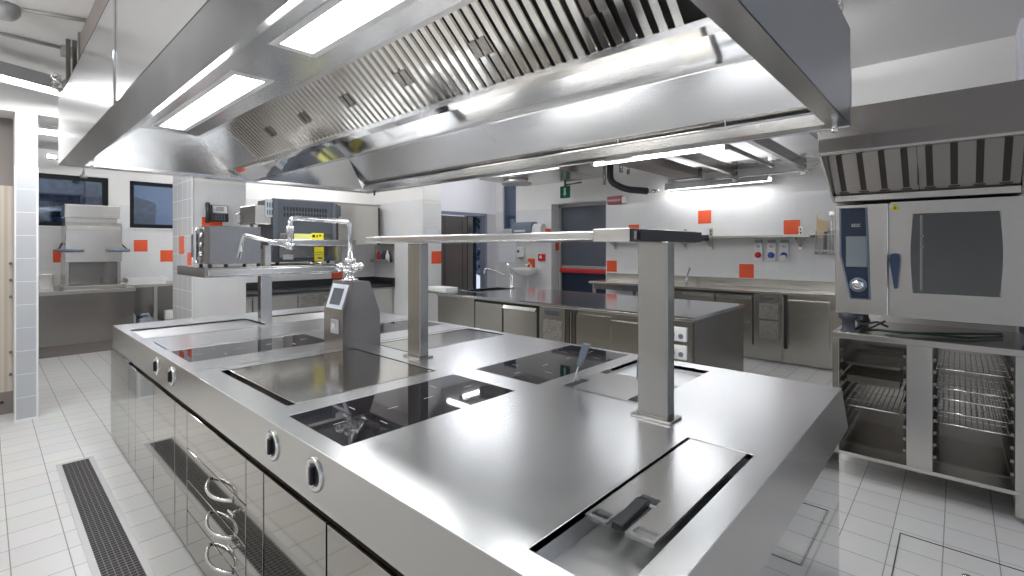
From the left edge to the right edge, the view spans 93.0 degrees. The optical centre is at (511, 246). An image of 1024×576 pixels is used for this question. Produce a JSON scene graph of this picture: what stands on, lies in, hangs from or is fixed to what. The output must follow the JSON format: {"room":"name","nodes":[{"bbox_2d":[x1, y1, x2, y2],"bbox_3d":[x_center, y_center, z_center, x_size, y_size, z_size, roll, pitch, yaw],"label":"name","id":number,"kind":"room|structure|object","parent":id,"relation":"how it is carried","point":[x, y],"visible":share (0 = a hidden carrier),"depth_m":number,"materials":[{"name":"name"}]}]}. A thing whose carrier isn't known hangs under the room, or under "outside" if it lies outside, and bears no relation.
{"room":"commercial kitchen","nodes":[
{"label":"commercial kitchen","id":0,"kind":"room"},
{"bbox_2d":[0,117,12,185],"bbox_3d":[-5.673,-0.855,3.300,0.180,0.610,3.182,0,0,43],"label":"wall","id":1,"kind":"structure","parent":0,"point":[6,125],"depth_m":4.38,"materials":[{"name":"grey paint"}]},
{"bbox_2d":[0,185,12,414],"bbox_3d":[-5.607,0.475,3.238,0.100,2.050,3.181,0,0,43],"label":"door","id":2,"kind":"structure","parent":1,"relation":"in","point":[6,192],"depth_m":4.37,"materials":[{"name":"grey paint"}]},
{"bbox_2d":[0,82,59,126],"bbox_3d":[-4.825,-1.330,3.890,0.470,0.340,5.200,0,0,43],"label":"trim","id":3,"kind":"structure","parent":1,"relation":"attached to","point":[13,98],"depth_m":4.23,"materials":[{"name":"white paint"}]},
{"bbox_2d":[13,112,38,421],"bbox_3d":[-4.390,0.170,4.377,0.512,2.660,0.152,0,0,43],"label":"pillar","id":4,"kind":"structure","parent":0,"point":[25,125],"depth_m":4.21,"materials":[{"name":"grey tile"}]},
{"bbox_2d":[45,152,57,159],"bbox_3d":[-6.473,-1.300,7.103,0.155,0.080,0.500,0,0,43],"label":"spotlight","id":5,"kind":"object","parent":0,"point":[52,156],"visible":0.44,"depth_m":6.92,"materials":[{"name":"grey"}]},
{"bbox_2d":[38,148,172,285],"bbox_3d":[-6.980,0.000,7.772,0.203,3.000,8.000,0,0,43],"label":"wall","id":6,"kind":"structure","parent":0,"point":[150,254],"depth_m":8.17,"materials":[{"name":"white tile"}]},
{"bbox_2d":[39,173,107,227],"bbox_3d":[-7.215,-0.715,7.438,0.150,0.830,1.630,0,0,43],"label":"window","id":7,"kind":"structure","parent":6,"relation":"attached to","point":[55,190],"depth_m":7.63,"materials":[{"name":"black"}]},
{"bbox_2d":[128,181,172,229],"bbox_3d":[-6.122,-0.715,8.627,0.150,0.830,1.120,0,0,43],"label":"window","id":8,"kind":"structure","parent":6,"relation":"attached to","point":[151,204],"depth_m":8.47,"materials":[{"name":"black"}]},
{"bbox_2d":[173,176,245,319],"bbox_3d":[-3.503,0.000,5.601,0.822,3.000,0.528,0,0,43],"label":"wall column","id":9,"kind":"structure","parent":0,"point":[193,297],"depth_m":5.35,"materials":[{"name":"grey tile"}]},
{"bbox_2d":[205,202,228,222],"bbox_3d":[-3.196,-0.367,5.258,0.104,0.227,0.225,0,0,43],"label":"wall phone","id":10,"kind":"object","parent":9,"relation":"attached to","point":[214,213],"visible":1,"depth_m":5.25,"materials":[{"name":"grey plastic"}]},
{"bbox_2d":[246,182,374,282],"bbox_3d":[-3.282,0.000,7.769,0.153,3.000,3.080,0,0,43],"label":"wall niche","id":11,"kind":"object","parent":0,"point":[255,192],"visible":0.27,"depth_m":7.85,"materials":[{"name":"white paint"}]},
{"bbox_2d":[291,199,380,244],"bbox_3d":[-2.865,-0.370,7.848,0.360,0.680,1.480,0,0,43],"label":"upper cabinet","id":12,"kind":"object","parent":11,"relation":"attached to","point":[364,219],"visible":0.5,"depth_m":7.98,"materials":[{"name":"silver metal"}]},
{"bbox_2d":[441,178,495,287],"bbox_3d":[-1.080,0.000,9.813,0.130,3.000,2.910,0,0,43],"label":"wall","id":13,"kind":"structure","parent":0,"point":[473,195],"depth_m":10.13,"materials":[{"name":"white paint"}]},
{"bbox_2d":[441,211,486,288],"bbox_3d":[-1.088,0.400,9.908,0.310,2.200,1.320,0,0,43],"label":"door","id":14,"kind":"structure","parent":13,"relation":"in","point":[458,260],"depth_m":9.85,"materials":[{"name":"silver metal"}]},
{"bbox_2d":[0,350,1023,575],"bbox_3d":[-0.453,1.550,6.527,16.500,0.100,15.000,0,0,43],"label":"floor","id":15,"kind":"structure","parent":0,"point":[879,502],"depth_m":2.81,"materials":[{"name":"white tile"}]},
{"bbox_2d":[39,274,135,358],"bbox_3d":[-6.784,0.960,6.865,1.280,1.080,2.130,0,0,43],"label":"countertop","id":16,"kind":"structure","parent":15,"relation":"on","point":[71,322],"depth_m":6.82,"materials":[{"name":"silver metal"}]},
{"bbox_2d":[39,274,52,286],"bbox_3d":[-7.500,0.510,6.973,0.080,0.180,1.320,0,0,43],"label":"backsplash","id":17,"kind":"structure","parent":16,"relation":"on","point":[44,279],"depth_m":7.38,"materials":[{"name":"silver metal"}]},
{"bbox_2d":[39,285,135,295],"bbox_3d":[-6.776,0.627,6.858,1.260,0.055,2.130,0,0,43],"label":"countertop","id":18,"kind":"structure","parent":16,"relation":"on","point":[46,290],"depth_m":6.84,"materials":[{"name":"silver metal"}]},
{"bbox_2d":[56,204,129,290],"bbox_3d":[-6.157,0.000,7.111,0.630,1.200,0.800,0,0,43],"label":"dishwasher","id":19,"kind":"object","parent":16,"relation":"on","point":[91,250],"visible":1,"depth_m":7.00,"materials":[{"name":"silver metal"}]},
{"bbox_2d":[61,222,121,261],"bbox_3d":[-6.159,-0.068,7.120,0.535,0.565,0.620,0,0,43],"label":"hood","id":20,"kind":"object","parent":19,"relation":"attached to","point":[95,238],"depth_m":6.93,"materials":[{"name":"grey metal"}]},
{"bbox_2d":[56,456,155,575],"bbox_3d":[-1.718,1.498,2.166,3.660,0.004,0.195,0,0,43],"label":"floor drain","id":21,"kind":"object","parent":15,"relation":"on","point":[110,545],"visible":1,"depth_m":2.62,"materials":[{"name":"grey paint"}]},
{"bbox_2d":[137,313,152,322],"bbox_3d":[-5.956,1.289,7.870,0.220,0.422,0.190,0,0,43],"label":"jerrycan","id":22,"kind":"object","parent":15,"relation":"on","point":[140,319],"visible":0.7,"depth_m":7.81,"materials":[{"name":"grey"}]},
{"bbox_2d":[129,281,172,322],"bbox_3d":[-5.672,1.050,8.444,0.780,0.900,1.640,0,0,43],"label":"table","id":23,"kind":"object","parent":15,"relation":"on","point":[153,299],"visible":0.16,"depth_m":8.29,"materials":[{"name":"silver metal"}]},
{"bbox_2d":[121,280,165,284],"bbox_3d":[-6.007,0.576,7.910,0.450,0.045,0.520,0,0,43],"label":"tray","id":24,"kind":"object","parent":23,"relation":"on","point":[163,281],"visible":0.69,"depth_m":7.76,"materials":[{"name":"white metal"}]},
{"bbox_2d":[123,276,166,281],"bbox_3d":[-5.990,0.525,7.928,0.450,0.045,0.510,0,0,43],"label":"tray","id":25,"kind":"object","parent":24,"relation":"on","point":[133,279],"visible":1,"depth_m":7.83,"materials":[{"name":"white metal"}]},
{"bbox_2d":[164,310,172,318],"bbox_3d":[-5.696,1.120,8.059,0.105,0.140,0.120,0,0,43],"label":"carton","id":26,"kind":"object","parent":23,"relation":"on","point":[168,314],"visible":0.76,"depth_m":8.02,"materials":[{"name":"white"}]},
{"bbox_2d":[246,276,394,313],"bbox_3d":[-3.088,1.010,7.404,0.627,0.980,2.626,0,0,43],"label":"countertop","id":27,"kind":"structure","parent":15,"relation":"on","point":[293,294],"depth_m":7.28,"materials":[{"name":"grey metal"}]},
{"bbox_2d":[301,296,316,307],"bbox_3d":[-2.974,0.963,7.113,0.006,0.475,0.230,0,0,43],"label":"vent grille","id":28,"kind":"object","parent":27,"relation":"attached to","point":[306,301],"depth_m":7.11,"materials":[{"name":"grey metal"}]},
{"bbox_2d":[375,184,440,321],"bbox_3d":[-1.790,0.000,8.243,1.409,3.000,0.364,0,0,43],"label":"wall pier","id":29,"kind":"object","parent":15,"relation":"on","point":[408,211],"visible":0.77,"depth_m":7.92,"materials":[{"name":"white tile"}]},
{"bbox_2d":[370,244,394,262],"bbox_3d":[-2.220,0.107,8.299,0.540,0.315,0.138,0,0,43],"label":"shelf","id":30,"kind":"object","parent":29,"relation":"attached to","point":[390,247],"visible":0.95,"depth_m":8.26,"materials":[{"name":"silver metal"}]},
{"bbox_2d":[425,229,437,234],"bbox_3d":[-1.280,-0.200,7.750,0.013,0.160,0.240,0,0,43],"label":"notice sheet","id":31,"kind":"object","parent":29,"relation":"attached to","point":[427,231],"visible":0.64,"depth_m":7.74,"materials":[{"name":"white paper"}]},
{"bbox_2d":[428,289,465,293],"bbox_3d":[-0.957,1.050,6.814,0.490,0.900,0.500,0,0,43],"label":"side table","id":32,"kind":"object","parent":15,"relation":"on","point":[429,291],"visible":0.06,"depth_m":6.62,"materials":[{"name":"silver metal"}]},
{"bbox_2d":[428,286,457,290],"bbox_3d":[-0.977,0.578,6.751,0.425,0.045,0.220,0,0,43],"label":"chopping board","id":33,"kind":"object","parent":32,"relation":"on","point":[436,288],"visible":0.8,"depth_m":6.64,"materials":[{"name":"white plastic"}]},
{"bbox_2d":[111,306,847,575],"bbox_3d":[-0.862,1.059,2.963,4.567,0.882,1.944,0,0,43],"label":"kitchen island","id":34,"kind":"object","parent":15,"relation":"on","point":[268,448],"visible":0.87,"depth_m":1.73,"materials":[{"name":"silver metal"}]},
{"bbox_2d":[171,334,323,361],"bbox_3d":[-1.610,0.626,3.040,0.401,0.012,0.794,0,0,43],"label":"induction hob","id":35,"kind":"object","parent":34,"relation":"in","point":[196,354],"depth_m":3.00,"materials":[{"name":"black glass"}]},
{"bbox_2d":[177,239,355,321],"bbox_3d":[-2.156,0.279,4.351,0.777,0.683,1.250,0,0,43],"label":"gantry","id":36,"kind":"object","parent":34,"relation":"on","point":[264,272],"visible":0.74,"depth_m":4.04,"materials":[{"name":"grey metal"}]},
{"bbox_2d":[191,226,260,267],"bbox_3d":[-2.309,-0.002,3.901,0.320,0.321,0.448,0,0,43],"label":"microwave oven","id":37,"kind":"object","parent":36,"relation":"on","point":[210,245],"visible":0.99,"depth_m":3.77,"materials":[{"name":"silver metal"}]},
{"bbox_2d":[177,263,339,277],"bbox_3d":[-2.216,0.197,4.291,0.770,0.075,1.080,0,0,43],"label":"shelf","id":38,"kind":"object","parent":36,"relation":"attached to","point":[266,270],"depth_m":3.98,"materials":[{"name":"grey metal"}]},
{"bbox_2d":[234,198,340,264],"bbox_3d":[-2.111,-0.138,4.642,0.420,0.594,0.860,0,0,43],"label":"countertop oven","id":39,"kind":"object","parent":36,"relation":"on","point":[272,215],"visible":0.77,"depth_m":4.49,"materials":[{"name":"grey metal"}]},
{"bbox_2d":[261,239,355,245],"bbox_3d":[-1.823,-0.037,4.357,0.260,0.051,0.790,0,0,43],"label":"shelf","id":40,"kind":"object","parent":36,"relation":"attached to","point":[296,242],"depth_m":4.26,"materials":[{"name":"silver metal"}]},
{"bbox_2d":[236,216,380,350],"bbox_3d":[-1.237,0.220,2.957,0.842,0.800,0.380,0,0,-20],"label":"pot filler","id":41,"kind":"object","parent":34,"relation":"on","point":[351,310],"visible":1,"depth_m":2.98,"materials":[{"name":"silver metal"}]},
{"bbox_2d":[330,319,338,333],"bbox_3d":[-1.078,0.482,2.951,0.090,0.085,0.011,0,0,43],"label":"switch plate","id":42,"kind":"object","parent":34,"relation":"attached to","point":[334,323],"depth_m":2.93,"materials":[{"name":"grey paint"}]},
{"bbox_2d":[342,252,357,281],"bbox_3d":[-1.015,0.122,3.041,0.100,0.185,0.100,0,0,43],"label":"tap","id":43,"kind":"object","parent":34,"relation":"on","point":[349,273],"depth_m":3.01,"materials":[{"name":"silver metal"}]},
{"bbox_2d":[289,374,513,445],"bbox_3d":[-0.403,0.626,1.938,0.401,0.012,0.791,0,0,43],"label":"induction hob","id":44,"kind":"object","parent":34,"relation":"in","point":[350,422],"depth_m":1.86,"materials":[{"name":"black glass"}]},
{"bbox_2d":[380,320,441,333],"bbox_3d":[-0.967,0.626,3.740,0.401,0.012,0.796,0,0,43],"label":"induction hob","id":45,"kind":"object","parent":34,"relation":"in","point":[401,325],"depth_m":3.83,"materials":[{"name":"black glass"}]},
{"bbox_2d":[366,228,708,424],"bbox_3d":[0.035,0.279,2.407,1.735,0.683,0.688,0,0,43],"label":"shelf","id":46,"kind":"object","parent":34,"relation":"on","point":[655,247],"visible":1,"depth_m":1.77,"materials":[{"name":"grey metal"}]},
{"bbox_2d":[477,345,628,384],"bbox_3d":[0.245,0.626,2.632,0.406,0.012,0.828,0,0,43],"label":"induction hob","id":47,"kind":"object","parent":34,"relation":"in","point":[546,366],"depth_m":2.56,"materials":[{"name":"black glass"}]},
{"bbox_2d":[575,343,589,382],"bbox_3d":[0.302,0.560,2.204,0.060,0.231,0.105,0,0,43],"label":"spatula","id":48,"kind":"object","parent":34,"relation":"on","point":[584,348],"visible":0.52,"depth_m":2.21,"materials":[{"name":"silver metal"}]},
{"bbox_2d":[585,439,745,547],"bbox_3d":[0.436,0.617,1.291,0.171,0.026,0.601,0,0,43],"label":"lid","id":49,"kind":"object","parent":34,"relation":"on","point":[678,482],"visible":1,"depth_m":1.23,"materials":[{"name":"silver metal"}]},
{"bbox_2d":[436,286,744,371],"bbox_3d":[0.703,1.046,5.712,3.426,0.908,1.356,0,0,43],"label":"countertop","id":50,"kind":"structure","parent":15,"relation":"on","point":[706,333],"depth_m":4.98,"materials":[{"name":"silver metal"}]},
{"bbox_2d":[483,264,513,287],"bbox_3d":[-0.188,0.417,6.890,0.060,0.356,0.607,0,0,43],"label":"mixer tap","id":51,"kind":"object","parent":50,"relation":"on","point":[511,274],"visible":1,"depth_m":7.03,"materials":[{"name":"silver metal"}]},
{"bbox_2d":[543,319,560,341],"bbox_3d":[0.423,0.965,5.116,0.240,0.390,0.004,0,0,43],"label":"vent grille","id":52,"kind":"object","parent":50,"relation":"attached to","point":[551,327],"depth_m":5.11,"materials":[{"name":"grey metal"}]},
{"bbox_2d":[674,344,686,359],"bbox_3d":[1.401,0.905,4.184,0.200,0.120,0.050,0,0,43],"label":"socket","id":53,"kind":"object","parent":50,"relation":"attached to","point":[680,350],"depth_m":4.15,"materials":[{"name":"white plastic"}]},
{"bbox_2d":[674,327,686,341],"bbox_3d":[1.401,0.750,4.184,0.200,0.120,0.050,0,0,43],"label":"socket","id":54,"kind":"object","parent":50,"relation":"attached to","point":[680,333],"depth_m":4.15,"materials":[{"name":"white plastic"}]},
{"bbox_2d":[589,267,841,369],"bbox_3d":[2.917,0.901,7.077,3.880,1.199,0.625,0,0,43],"label":"countertop","id":55,"kind":"structure","parent":15,"relation":"on","point":[798,318],"depth_m":6.32,"materials":[{"name":"silver metal"}]},
{"bbox_2d":[685,267,690,284],"bbox_3d":[2.649,0.438,7.304,0.036,0.274,0.232,0,0,6],"label":"tap","id":56,"kind":"object","parent":55,"relation":"on","point":[686,277],"depth_m":7.39,"materials":[{"name":"silver metal"}]},
{"bbox_2d":[589,273,834,297],"bbox_3d":[2.923,0.532,7.083,3.880,0.155,0.607,0,0,43],"label":"countertop","id":57,"kind":"structure","parent":55,"relation":"on","point":[747,285],"depth_m":6.88,"materials":[{"name":"silver metal"}]},
{"bbox_2d":[759,303,777,339],"bbox_3d":[3.337,0.968,6.314,0.230,0.465,0.005,0,0,43],"label":"vent grille","id":58,"kind":"object","parent":55,"relation":"attached to","point":[768,312],"depth_m":6.31,"materials":[{"name":"grey metal"}]},
{"bbox_2d":[832,320,1023,518],"bbox_3d":[2.747,1.028,3.139,1.043,0.943,0.760,0,0,43],"label":"stand","id":59,"kind":"object","parent":15,"relation":"on","point":[913,440],"visible":0.88,"depth_m":3.08,"materials":[{"name":"silver metal"}]},
{"bbox_2d":[844,364,905,388],"bbox_3d":[2.491,0.861,3.307,0.303,0.048,0.560,0,0,43],"label":"baking tray","id":60,"kind":"object","parent":59,"relation":"in","point":[882,377],"visible":0.62,"depth_m":3.28,"materials":[{"name":"silver metal"}]},
{"bbox_2d":[844,348,905,370],"bbox_3d":[2.491,0.761,3.307,0.303,0.018,0.560,0,0,43],"label":"baking tray","id":61,"kind":"object","parent":59,"relation":"in","point":[859,356],"visible":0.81,"depth_m":3.31,"materials":[{"name":"silver metal"}]},
{"bbox_2d":[844,383,905,414],"bbox_3d":[2.500,1.031,3.317,0.310,0.012,0.638,0,0,43],"label":"wire rack","id":62,"kind":"object","parent":59,"relation":"in","point":[862,400],"visible":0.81,"depth_m":3.27,"materials":[{"name":"white metal"}]},
{"bbox_2d":[832,320,1023,356],"bbox_3d":[2.750,0.576,3.136,1.034,0.038,0.760,0,0,43],"label":"shelf","id":63,"kind":"object","parent":59,"relation":"attached to","point":[1011,344],"depth_m":2.98,"materials":[{"name":"silver metal"}]},
{"bbox_2d":[835,196,1023,349],"bbox_3d":[2.770,0.141,3.108,1.067,0.832,0.835,0,0,43],"label":"oven","id":64,"kind":"object","parent":59,"relation":"on","point":[957,260],"visible":1,"depth_m":2.88,"materials":[{"name":"silver metal"}]},
{"bbox_2d":[839,420,1023,497],"bbox_3d":[2.752,1.340,3.137,1.032,0.024,0.757,0,0,43],"label":"shelf","id":65,"kind":"object","parent":59,"relation":"attached to","point":[959,459],"depth_m":3.10,"materials":[{"name":"silver metal"}]},
{"bbox_2d":[936,351,1009,377],"bbox_3d":[2.840,0.719,3.005,0.307,0.012,0.638,0,0,43],"label":"wire rack","id":66,"kind":"object","parent":59,"relation":"in","point":[944,357],"visible":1,"depth_m":2.95,"materials":[{"name":"white metal"}]},
{"bbox_2d":[936,367,1009,398],"bbox_3d":[2.840,0.833,3.005,0.307,0.012,0.638,0,0,43],"label":"wire rack","id":67,"kind":"object","parent":59,"relation":"in","point":[939,374],"visible":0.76,"depth_m":2.92,"materials":[{"name":"white metal"}]},
{"bbox_2d":[936,389,1009,423],"bbox_3d":[2.840,0.971,3.005,0.307,0.012,0.638,0,0,43],"label":"wire rack","id":68,"kind":"object","parent":59,"relation":"in","point":[939,395],"visible":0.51,"depth_m":2.89,"materials":[{"name":"white metal"}]},
{"bbox_2d":[936,397,1009,435],"bbox_3d":[2.840,1.039,3.005,0.307,0.012,0.638,0,0,43],"label":"wire rack","id":69,"kind":"object","parent":59,"relation":"in","point":[939,406],"visible":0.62,"depth_m":2.89,"materials":[{"name":"white metal"}]},
{"bbox_2d":[937,376,1009,409],"bbox_3d":[2.840,0.894,3.005,0.307,0.012,0.638,0,0,43],"label":"wire rack","id":70,"kind":"object","parent":59,"relation":"in","point":[939,384],"visible":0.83,"depth_m":2.91,"materials":[{"name":"white metal"}]},
{"bbox_2d":[891,533,1023,575],"bbox_3d":[2.051,1.498,2.088,0.645,0.005,0.650,0,0,43],"label":"hatch","id":71,"kind":"object","parent":15,"relation":"on","point":[963,574],"visible":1,"depth_m":2.35,"materials":[{"name":"grey"}]},
{"bbox_2d":[0,0,1023,163],"bbox_3d":[-0.453,-1.550,6.527,16.500,0.100,15.000,0,0,43],"label":"ceiling","id":72,"kind":"structure","parent":0,"point":[881,31],"depth_m":3.33,"materials":[{"name":"white paint"}]},
{"bbox_2d":[0,0,20,21],"bbox_3d":[-3.146,-1.455,3.006,0.150,0.090,0.150,0,0,43],"label":"smoke detector","id":73,"kind":"object","parent":72,"relation":"attached to","point":[10,12],"visible":1,"depth_m":2.99,"materials":[{"name":"grey paint"}]},
{"bbox_2d":[0,61,65,95],"bbox_3d":[-3.879,-1.333,3.700,0.212,0.105,1.600,0,0,18],"label":"ceiling lamp","id":74,"kind":"object","parent":72,"relation":"hanging from","point":[12,74],"visible":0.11,"depth_m":3.79,"materials":[{"name":"grey"}]},
{"bbox_2d":[0,75,60,94],"bbox_3d":[-3.879,-1.306,3.700,0.160,0.037,1.580,0,0,18],"label":"diffuser","id":75,"kind":"object","parent":74,"relation":"attached to","point":[33,82],"depth_m":3.83,"materials":[{"name":"white plastic"}]},
{"bbox_2d":[0,32,71,58],"bbox_3d":[-3.656,-1.465,3.272,0.083,0.070,1.075,0,0,40],"label":"conduit","id":76,"kind":"object","parent":72,"relation":"attached to","point":[62,48],"visible":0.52,"depth_m":3.53,"materials":[{"name":"grey metal"}]},
{"bbox_2d":[38,125,57,135],"bbox_3d":[-5.355,-1.426,6.143,0.100,0.148,1.514,0,0,43],"label":"ceiling lamp","id":77,"kind":"object","parent":72,"relation":"hanging from","point":[42,129],"visible":0.02,"depth_m":5.84,"materials":[{"name":"grey plastic"}]},
{"bbox_2d":[22,8,84,22],"bbox_3d":[-2.932,-1.485,3.112,0.299,0.024,0.024,0,0,-30],"label":"conduit","id":78,"kind":"object","parent":72,"relation":"attached to","point":[33,11],"visible":1,"depth_m":3.10,"materials":[{"name":"grey metal"}]},
{"bbox_2d":[51,0,849,195],"bbox_3d":[-0.842,-1.031,2.974,4.475,0.961,2.590,0,0,43],"label":"extraction hood","id":79,"kind":"object","parent":72,"relation":"hanging from","point":[359,96],"visible":1,"depth_m":2.29,"materials":[{"name":"silver metal"}]},
{"bbox_2d":[830,124,837,132],"bbox_3d":[1.574,-0.580,2.370,0.032,0.040,0.032,0,0,43],"label":"tap","id":80,"kind":"object","parent":79,"relation":"on","point":[834,128],"depth_m":2.36,"materials":[{"name":"silver metal"}]},
{"bbox_2d":[479,163,602,185],"bbox_3d":[0.471,-1.280,8.123,1.700,0.440,1.200,0,0,43],"label":"ceiling cassette","id":81,"kind":"structure","parent":72,"relation":"hanging from","point":[581,171],"depth_m":7.86,"materials":[{"name":"silver metal"}]},
{"bbox_2d":[560,181,581,197],"bbox_3d":[1.037,-1.185,8.554,0.451,0.630,0.040,0,0,43],"label":"exit sign","id":82,"kind":"object","parent":72,"relation":"hanging from","point":[564,190],"visible":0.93,"depth_m":8.61,"materials":[{"name":"teal plastic"}]},
{"bbox_2d":[603,164,658,193],"bbox_3d":[1.760,-1.136,7.269,0.863,0.729,0.134,0,0,34],"label":"pipes","id":83,"kind":"object","parent":72,"relation":"attached to","point":[629,189],"visible":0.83,"depth_m":7.31,"materials":[{"name":"grey plastic"}]},
{"bbox_2d":[604,157,701,180],"bbox_3d":[1.651,-1.240,6.068,0.380,0.520,2.770,0,0,43],"label":"ventilation duct","id":84,"kind":"object","parent":72,"relation":"hanging from","point":[654,165],"visible":0.38,"depth_m":6.27,"materials":[{"name":"silver metal"}]},
{"bbox_2d":[592,144,727,166],"bbox_3d":[1.564,-1.236,5.353,1.564,0.528,0.100,0,0,43],"label":"ceiling lamp","id":85,"kind":"object","parent":72,"relation":"hanging from","point":[725,146],"visible":0.41,"depth_m":5.21,"materials":[{"name":"grey plastic"}]},
{"bbox_2d":[658,131,820,180],"bbox_3d":[2.396,-1.210,5.288,1.694,0.580,3.230,0,0,43],"label":"extraction hood","id":86,"kind":"object","parent":72,"relation":"hanging from","point":[796,150],"depth_m":5.63,"materials":[{"name":"silver metal"}]},
{"bbox_2d":[496,161,838,354],"bbox_3d":[3.753,0.000,7.040,11.000,3.000,0.453,0,0,43],"label":"wall","id":87,"kind":"structure","parent":0,"point":[790,201],"depth_m":7.48,"materials":[{"name":"white tile"}]},
{"bbox_2d":[499,243,514,261],"bbox_3d":[-0.110,0.110,10.278,0.470,0.420,0.011,0,0,43],"label":"notice sheet","id":88,"kind":"object","parent":87,"relation":"attached to","point":[506,250],"visible":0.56,"depth_m":10.27,"materials":[{"name":"white paper"}]},
{"bbox_2d":[502,186,515,229],"bbox_3d":[-0.041,-0.825,10.257,0.380,0.950,0.110,0,0,43],"label":"window","id":89,"kind":"structure","parent":87,"relation":"in","point":[509,191],"depth_m":10.30,"materials":[{"name":"blue glass"}]},
{"bbox_2d":[516,247,524,258],"bbox_3d":[0.175,0.122,9.945,0.200,0.245,0.114,0,0,43],"label":"soap dispenser","id":90,"kind":"object","parent":87,"relation":"attached to","point":[520,251],"visible":1,"depth_m":9.89,"materials":[{"name":"white plastic"}]},
{"bbox_2d":[511,261,540,287],"bbox_3d":[0.252,0.653,9.586,0.530,0.742,0.538,0,0,43],"label":"basin","id":91,"kind":"object","parent":87,"relation":"attached to","point":[522,271],"visible":0.97,"depth_m":9.43,"materials":[{"name":"white ceramic"}]},
{"bbox_2d":[512,222,545,232],"bbox_3d":[0.325,-0.350,9.724,0.720,0.300,0.236,0,0,43],"label":"dispenser","id":92,"kind":"object","parent":87,"relation":"attached to","point":[517,227],"visible":0.77,"depth_m":9.62,"materials":[{"name":"blue plastic"}]},
{"bbox_2d":[538,254,544,265],"bbox_3d":[0.586,0.255,9.609,0.160,0.230,0.055,0,0,43],"label":"button","id":93,"kind":"object","parent":87,"relation":"attached to","point":[541,257],"visible":1,"depth_m":9.59,"materials":[{"name":"red plastic"}]},
{"bbox_2d":[559,202,605,293],"bbox_3d":[1.389,0.335,9.249,1.230,2.330,0.180,0,0,43],"label":"door","id":94,"kind":"structure","parent":87,"relation":"in","point":[580,263],"depth_m":9.32,"materials":[{"name":"grey paint"}]},
{"bbox_2d":[607,196,626,204],"bbox_3d":[1.828,-0.815,8.448,0.360,0.140,0.082,0,0,43],"label":"sign","id":95,"kind":"object","parent":87,"relation":"attached to","point":[611,200],"visible":1,"depth_m":8.41,"materials":[{"name":"red plastic"}]},
{"bbox_2d":[609,226,814,249],"bbox_3d":[2.746,-0.120,7.437,3.220,0.320,0.329,0,0,43],"label":"wall shelf","id":96,"kind":"object","parent":87,"relation":"attached to","point":[799,238],"visible":0.62,"depth_m":6.64,"materials":[{"name":"silver metal"}]},
{"bbox_2d":[665,173,771,190],"bbox_3d":[3.001,-0.953,7.197,0.142,0.105,1.550,0,0,-42],"label":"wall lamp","id":97,"kind":"object","parent":87,"relation":"attached to","point":[705,183],"visible":0.92,"depth_m":7.16,"materials":[{"name":"grey plastic"}]},
{"bbox_2d":[674,178,770,189],"bbox_3d":[3.001,-0.926,7.197,0.090,0.037,1.530,0,0,-42],"label":"diffuser","id":98,"kind":"object","parent":97,"relation":"attached to","point":[723,182],"depth_m":7.12,"materials":[{"name":"white plastic"}]},
{"bbox_2d":[754,240,762,260],"bbox_3d":[3.514,0.051,6.896,0.105,0.284,0.083,0,0,43],"label":"wall socket","id":99,"kind":"object","parent":87,"relation":"attached to","point":[758,245],"visible":1,"depth_m":6.87,"materials":[{"name":"white plastic"}]},
{"bbox_2d":[767,240,775,260],"bbox_3d":[3.637,0.050,6.783,0.101,0.279,0.083,0,0,43],"label":"wall socket","id":100,"kind":"object","parent":87,"relation":"attached to","point":[771,245],"visible":1,"depth_m":6.75,"materials":[{"name":"white plastic"}]},
{"bbox_2d":[780,240,788,260],"bbox_3d":[3.737,0.050,6.675,0.110,0.300,0.107,0,0,43],"label":"wall socket","id":101,"kind":"object","parent":87,"relation":"attached to","point":[784,244],"visible":1,"depth_m":6.67,"materials":[{"name":"white plastic"}]},
{"bbox_2d":[814,230,834,254],"bbox_3d":[4.090,-0.060,6.328,0.260,0.320,0.142,0,0,43],"label":"utensil rack","id":102,"kind":"object","parent":87,"relation":"attached to","point":[830,240],"visible":0.7,"depth_m":6.34,"materials":[{"name":"silver metal"}]},
{"bbox_2d":[816,213,827,238],"bbox_3d":[4.061,-0.275,6.352,0.135,0.348,0.010,0,0,43],"label":"spatula","id":103,"kind":"object","parent":102,"relation":"in","point":[821,225],"visible":0.99,"depth_m":6.35,"materials":[{"name":"beige wood"}]},
{"bbox_2d":[852,35,1015,331],"bbox_3d":[4.446,0.000,2.739,4.160,3.000,0.250,0,0,43],"label":"wall","id":104,"kind":"structure","parent":0,"point":[990,62],"depth_m":3.72,"materials":[{"name":"white paint"}]},
{"bbox_2d":[818,79,1023,204],"bbox_3d":[2.900,-0.545,2.937,1.504,0.510,1.650,0,0,43],"label":"hood","id":105,"kind":"object","parent":104,"relation":"attached to","point":[968,143],"visible":0.98,"depth_m":2.65,"materials":[{"name":"silver metal"}]},
{"bbox_2d":[1016,18,1023,332],"bbox_3d":[3.790,0.000,3.016,0.900,3.000,0.330,0,0,43],"label":"wall","id":106,"kind":"structure","parent":0,"point":[1020,30],"depth_m":3.20,"materials":[{"name":"white paint"}]},
{"label":"outside","id":107,"kind":"structure","parent":0,"visible":0},
{"bbox_2d":[476,217,479,275],"bbox_3d":[0.862,0.030,13.600,4.361,4.564,4.520,0,0,9],"label":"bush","id":108,"kind":"object","parent":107,"point":[477,218],"visible":0.02,"depth_m":12.89,"materials":[{"name":"green plant"}]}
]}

